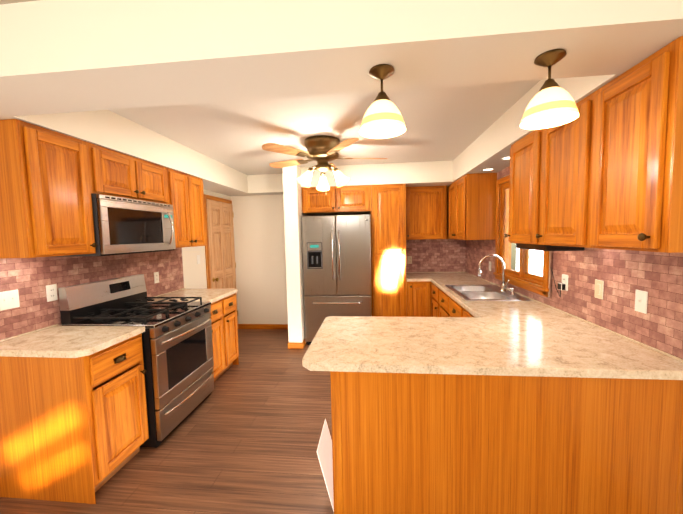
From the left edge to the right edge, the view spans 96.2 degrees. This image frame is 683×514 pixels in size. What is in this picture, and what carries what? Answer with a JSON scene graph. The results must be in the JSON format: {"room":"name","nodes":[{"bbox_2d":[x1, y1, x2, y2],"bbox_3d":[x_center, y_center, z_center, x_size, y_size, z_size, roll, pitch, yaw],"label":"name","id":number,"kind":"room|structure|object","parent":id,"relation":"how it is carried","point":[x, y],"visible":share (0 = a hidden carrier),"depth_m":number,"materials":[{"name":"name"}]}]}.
{"room":"kitchen","nodes":[
{"label":"kitchen","id":0,"kind":"room"},
{"bbox_2d":[19,189,230,336],"bbox_3d":[-2.251,0.279,0.906,0.120,2.450,8.520,-1,4,6],"label":"wall","id":1,"kind":"structure","parent":0,"point":[194,275],"depth_m":3.94,"materials":[{"name":"beige paint"}]},
{"bbox_2d":[0,289,19,310],"bbox_3d":[-2.076,0.270,1.885,0.017,0.115,0.165,-1,4,6],"label":"switch plate","id":2,"kind":"object","parent":1,"relation":"attached to","point":[9,299],"depth_m":1.91,"materials":[{"name":"white plastic"}]},
{"bbox_2d":[0,119,96,257],"bbox_3d":[-1.896,-0.380,1.891,0.397,0.748,0.414,-1,4,6],"label":"upper cabinet","id":3,"kind":"object","parent":1,"relation":"attached to","point":[51,181],"depth_m":1.77,"materials":[{"name":"brown wood"}]},
{"bbox_2d":[0,247,183,339],"bbox_3d":[-2.009,0.196,2.644,0.004,0.525,2.070,-1,4,6],"label":"backsplash","id":4,"kind":"structure","parent":1,"relation":"attached to","point":[30,279],"depth_m":2.22,"materials":[{"name":"tile"}]},
{"bbox_2d":[46,284,57,301],"label":"outlet plates","id":5,"kind":"object","parent":4,"relation":"attached to","point":[51,292],"depth_m":2.16,"materials":[{"name":"white plastic"}]},
{"bbox_2d":[154,272,158,282],"label":"outlet plates","id":6,"kind":"object","parent":4,"relation":"attached to","point":[156,274],"depth_m":3.21,"materials":[{"name":"white plastic"}]},
{"bbox_2d":[92,144,171,204],"bbox_3d":[-1.839,-0.629,2.474,0.397,0.338,0.790,-1,4,6],"label":"upper cabinet","id":7,"kind":"object","parent":1,"relation":"attached to","point":[118,174],"depth_m":2.40,"materials":[{"name":"brown wood"}]},
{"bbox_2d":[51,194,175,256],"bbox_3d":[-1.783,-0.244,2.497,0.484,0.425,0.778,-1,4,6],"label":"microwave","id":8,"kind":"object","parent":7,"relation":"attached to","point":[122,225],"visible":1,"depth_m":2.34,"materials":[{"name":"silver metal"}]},
{"bbox_2d":[172,169,205,247],"bbox_3d":[-1.762,-0.476,3.185,0.397,0.748,0.615,-1,4,6],"label":"upper cabinet","id":9,"kind":"object","parent":1,"relation":"attached to","point":[187,190],"depth_m":3.13,"materials":[{"name":"brown wood"}]},
{"bbox_2d":[204,194,237,326],"bbox_3d":[-1.755,0.173,4.593,0.103,2.110,0.842,-1,4,6],"label":"door","id":10,"kind":"structure","parent":1,"relation":"in","point":[220,255],"depth_m":4.51,"materials":[{"name":"brown wood"}]},
{"bbox_2d":[0,329,333,513],"bbox_3d":[-0.339,1.504,0.800,3.910,0.060,8.520,-1,4,6],"label":"floor","id":11,"kind":"structure","parent":0,"point":[244,437],"depth_m":2.15,"materials":[{"name":"brown wood"}]},
{"bbox_2d":[0,333,148,503],"bbox_3d":[-1.726,0.980,1.985,0.677,0.876,0.434,-1,4,6],"label":"base cabinet","id":12,"kind":"object","parent":11,"relation":"on","point":[74,430],"depth_m":1.78,"materials":[{"name":"brown wood"}]},
{"bbox_2d":[0,288,237,357],"bbox_3d":[-1.655,0.463,2.685,0.679,0.049,1.965,-1,4,6],"label":"countertop","id":13,"kind":"structure","parent":12,"relation":"on","point":[55,341],"depth_m":1.92,"materials":[{"name":"laminate"}]},
{"bbox_2d":[58,274,213,447],"bbox_3d":[-1.588,0.779,2.568,0.780,1.185,0.754,-1,4,6],"label":"range","id":14,"kind":"object","parent":11,"relation":"on","point":[177,344],"visible":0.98,"depth_m":2.39,"materials":[{"name":"silver metal"}]},
{"bbox_2d":[209,293,238,381],"bbox_3d":[-1.589,0.881,3.319,0.677,0.876,0.694,-1,4,6],"label":"base cabinet","id":15,"kind":"object","parent":11,"relation":"on","point":[223,312],"depth_m":3.31,"materials":[{"name":"brown wood"}]},
{"bbox_2d":[317,419,333,511],"bbox_3d":[-0.072,1.219,1.820,0.090,0.348,0.300,-1,4,6],"label":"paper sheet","id":16,"kind":"object","parent":11,"relation":"on","point":[324,451],"visible":0.64,"depth_m":1.77,"materials":[{"name":"white paper"}]},
{"bbox_2d":[301,215,371,344],"bbox_3d":[-0.032,0.314,4.429,0.920,1.778,0.761,-1,4,6],"label":"refrigerator","id":17,"kind":"object","parent":11,"relation":"on","point":[336,252],"visible":0.92,"depth_m":4.11,"materials":[{"name":"silver metal"}]},
{"bbox_2d":[370,184,405,316],"bbox_3d":[0.670,0.097,4.446,0.469,2.178,0.629,-1,4,6],"label":"tall cabinet","id":18,"kind":"object","parent":11,"relation":"on","point":[384,205],"depth_m":4.13,"materials":[{"name":"brown wood"}]},
{"bbox_2d":[406,281,431,316],"bbox_3d":[1.085,0.743,4.434,0.336,0.875,0.664,-1,4,6],"label":"base cabinet","id":19,"kind":"object","parent":11,"relation":"on","point":[418,298],"visible":0.48,"depth_m":4.13,"materials":[{"name":"brown wood"}]},
{"bbox_2d":[406,272,429,281],"bbox_3d":[1.064,0.280,4.410,0.311,0.049,0.639,-1,4,6],"label":"countertop","id":20,"kind":"structure","parent":19,"relation":"on","point":[410,276],"depth_m":4.22,"materials":[{"name":"laminate"}]},
{"bbox_2d":[431,283,473,316],"bbox_3d":[1.559,0.736,4.384,0.610,0.876,0.648,-1,4,6],"label":"base cabinet","id":21,"kind":"object","parent":11,"relation":"on","point":[443,304],"visible":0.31,"depth_m":4.05,"materials":[{"name":"brown wood"}]},
{"bbox_2d":[426,272,682,379],"bbox_3d":[1.394,0.374,2.997,0.634,0.049,3.389,-1,4,6],"label":"countertop","id":22,"kind":"structure","parent":21,"relation":"on","point":[534,337],"depth_m":1.66,"materials":[{"name":"stone"}]},
{"bbox_2d":[445,285,532,300],"bbox_3d":[1.419,0.435,3.090,0.553,0.176,0.836,-1,4,6],"label":"double-bowl sink","id":23,"kind":"object","parent":22,"relation":"in","point":[480,292],"visible":0.56,"depth_m":3.07,"materials":[{"name":"silver metal"}]},
{"bbox_2d":[478,254,514,294],"bbox_3d":[1.502,0.165,2.982,0.280,0.374,0.220,-1,4,6],"label":"gooseneck faucet","id":24,"kind":"object","parent":22,"relation":"on","point":[503,286],"visible":1,"depth_m":3.04,"materials":[{"name":"silver metal"}]},
{"bbox_2d":[330,371,682,513],"bbox_3d":[0.791,0.938,1.808,1.609,0.875,0.726,-1,4,6],"label":"base cabinet","id":25,"kind":"object","parent":11,"relation":"on","point":[409,443],"visible":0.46,"depth_m":1.44,"materials":[{"name":"brown wood"}]},
{"bbox_2d":[302,312,545,376],"bbox_3d":[0.397,0.486,1.824,1.110,0.038,0.840,-1,4,6],"label":"countertop","id":26,"kind":"structure","parent":25,"relation":"on","point":[419,345],"depth_m":1.61,"materials":[{"name":"laminate"}]},
{"bbox_2d":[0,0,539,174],"bbox_3d":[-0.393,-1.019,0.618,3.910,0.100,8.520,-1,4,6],"label":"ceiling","id":27,"kind":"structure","parent":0,"point":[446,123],"depth_m":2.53,"materials":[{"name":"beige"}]},
{"bbox_2d":[262,135,387,194],"bbox_3d":[-0.167,-0.884,3.090,1.268,0.534,1.238,-1,4,6],"label":"ceiling fan","id":28,"kind":"object","parent":27,"relation":"hanging from","point":[322,151],"visible":1,"depth_m":2.93,"materials":[{"name":"brown wood"}]},
{"bbox_2d":[283,165,309,342],"bbox_3d":[-0.605,-0.013,4.465,0.185,2.450,0.840,-1,4,6],"label":"wall","id":29,"kind":"structure","parent":0,"point":[292,196],"depth_m":4.06,"materials":[{"name":"beige paint"}]},
{"bbox_2d":[231,194,444,323],"bbox_3d":[0.063,-0.057,4.877,3.670,2.450,0.120,-1,4,6],"label":"wall","id":30,"kind":"structure","parent":0,"point":[259,245],"depth_m":4.96,"materials":[{"name":"beige paint"}]},
{"bbox_2d":[238,324,287,329],"bbox_3d":[-1.187,1.145,5.025,1.118,0.085,0.015,-1,4,6],"label":"baseboard","id":31,"kind":"structure","parent":30,"relation":"attached to","point":[276,326],"depth_m":5.03,"materials":[{"name":"brown wood"}]},
{"bbox_2d":[302,185,373,215],"bbox_3d":[-0.040,-0.805,4.452,0.951,0.348,0.629,-1,4,6],"label":"upper cabinet","id":32,"kind":"object","parent":30,"relation":"attached to","point":[359,199],"depth_m":4.15,"materials":[{"name":"brown wood"}]},
{"bbox_2d":[406,186,446,239],"bbox_3d":[1.201,-0.633,4.471,0.598,0.748,0.364,-1,4,6],"label":"upper cabinet","id":33,"kind":"object","parent":30,"relation":"attached to","point":[426,212],"visible":0.98,"depth_m":4.33,"materials":[{"name":"brown wood"}]},
{"bbox_2d":[406,239,465,271],"bbox_3d":[1.405,-0.024,4.678,0.950,0.525,0.004,-1,4,6],"label":"backsplash","id":34,"kind":"structure","parent":30,"relation":"attached to","point":[438,255],"depth_m":4.67,"materials":[{"name":"tile"}]},
{"bbox_2d":[407,256,411,263],"label":"outlet plates","id":35,"kind":"object","parent":34,"relation":"attached to","point":[409,258],"depth_m":4.71,"materials":[{"name":"white plastic"}]},
{"bbox_2d":[0,0,682,195],"bbox_3d":[-0.154,-1.004,2.923,3.670,0.270,3.660,-1,4,6],"label":"soffit","id":36,"kind":"structure","parent":0,"point":[78,69],"depth_m":1.18,"materials":[{"name":"beige paint"}]},
{"bbox_2d":[359,64,405,138],"bbox_3d":[0.165,-0.635,1.250,0.190,0.239,0.190,-1,4,6],"label":"pendant light","id":37,"kind":"object","parent":36,"relation":"hanging from","point":[382,117],"visible":1,"depth_m":1.22,"materials":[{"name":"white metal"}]},
{"bbox_2d":[520,49,578,129],"bbox_3d":[0.796,-0.643,1.174,0.190,0.239,0.190,-1,4,6],"label":"pendant light","id":38,"kind":"object","parent":36,"relation":"hanging from","point":[552,103],"visible":1,"depth_m":1.15,"materials":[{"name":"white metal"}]},
{"bbox_2d":[487,174,630,340],"bbox_3d":[1.519,0.226,0.514,0.120,2.450,8.520,-1,4,6],"label":"wall","id":39,"kind":"structure","parent":0,"point":[549,258],"depth_m":2.46,"materials":[{"name":"beige paint"}]},
{"bbox_2d":[447,173,496,239],"bbox_3d":[1.618,-0.598,3.863,0.347,0.748,0.794,-1,4,6],"label":"upper cabinet","id":40,"kind":"object","parent":39,"relation":"attached to","point":[471,199],"depth_m":3.48,"materials":[{"name":"brown wood"}]},
{"bbox_2d":[505,130,534,243],"bbox_3d":[1.439,-0.469,2.122,0.347,0.748,0.492,-1,4,6],"label":"upper cabinet","id":41,"kind":"object","parent":39,"relation":"attached to","point":[520,151],"depth_m":2.18,"materials":[{"name":"brown wood"}]},
{"bbox_2d":[516,243,584,250],"bbox_3d":[1.491,-0.076,2.223,0.240,0.044,0.430,-1,4,6],"label":"under-cabinet light","id":42,"kind":"object","parent":41,"relation":"attached to","point":[542,247],"visible":0.69,"depth_m":2.02,"materials":[{"name":"black"}]},
{"bbox_2d":[493,175,548,296],"bbox_3d":[1.743,-0.267,2.924,0.155,1.102,1.060,-1,4,6],"label":"window","id":43,"kind":"structure","parent":39,"relation":"in","point":[530,267],"depth_m":3.08,"materials":[{"name":"brown wood"}]},
{"bbox_2d":[531,102,578,246],"bbox_3d":[1.395,-0.437,1.692,0.347,0.748,0.526,-1,4,6],"label":"upper cabinet","id":44,"kind":"object","parent":39,"relation":"attached to","point":[554,150],"depth_m":1.76,"materials":[{"name":"brown wood"}]},
{"bbox_2d":[466,166,682,358],"bbox_3d":[1.698,-0.274,2.908,0.004,1.265,3.420,-1,4,6],"label":"backsplash","id":45,"kind":"structure","parent":39,"relation":"attached to","point":[623,275],"depth_m":1.75,"materials":[{"name":"tile"}]},
{"bbox_2d":[550,267,567,296],"label":"outlet plates","id":46,"kind":"object","parent":45,"relation":"attached to","point":[564,285],"depth_m":2.22,"materials":[{"name":"white plastic"}]},
{"bbox_2d":[594,279,603,299],"label":"outlet plates","id":47,"kind":"object","parent":45,"relation":"attached to","point":[599,285],"depth_m":1.89,"materials":[{"name":"white plastic"}]},
{"bbox_2d":[575,36,682,252],"bbox_3d":[1.353,-0.407,1.287,0.347,0.748,0.442,-1,4,6],"label":"upper cabinet","id":48,"kind":"object","parent":39,"relation":"attached to","point":[604,170],"depth_m":1.22,"materials":[{"name":"brown wood"}]},
{"bbox_2d":[635,289,647,313],"bbox_3d":[1.558,0.232,1.599,0.017,0.115,0.070,-1,4,6],"label":"switch plate","id":49,"kind":"object","parent":39,"relation":"attached to","point":[641,297],"depth_m":1.59,"materials":[{"name":"white plastic"}]}
]}

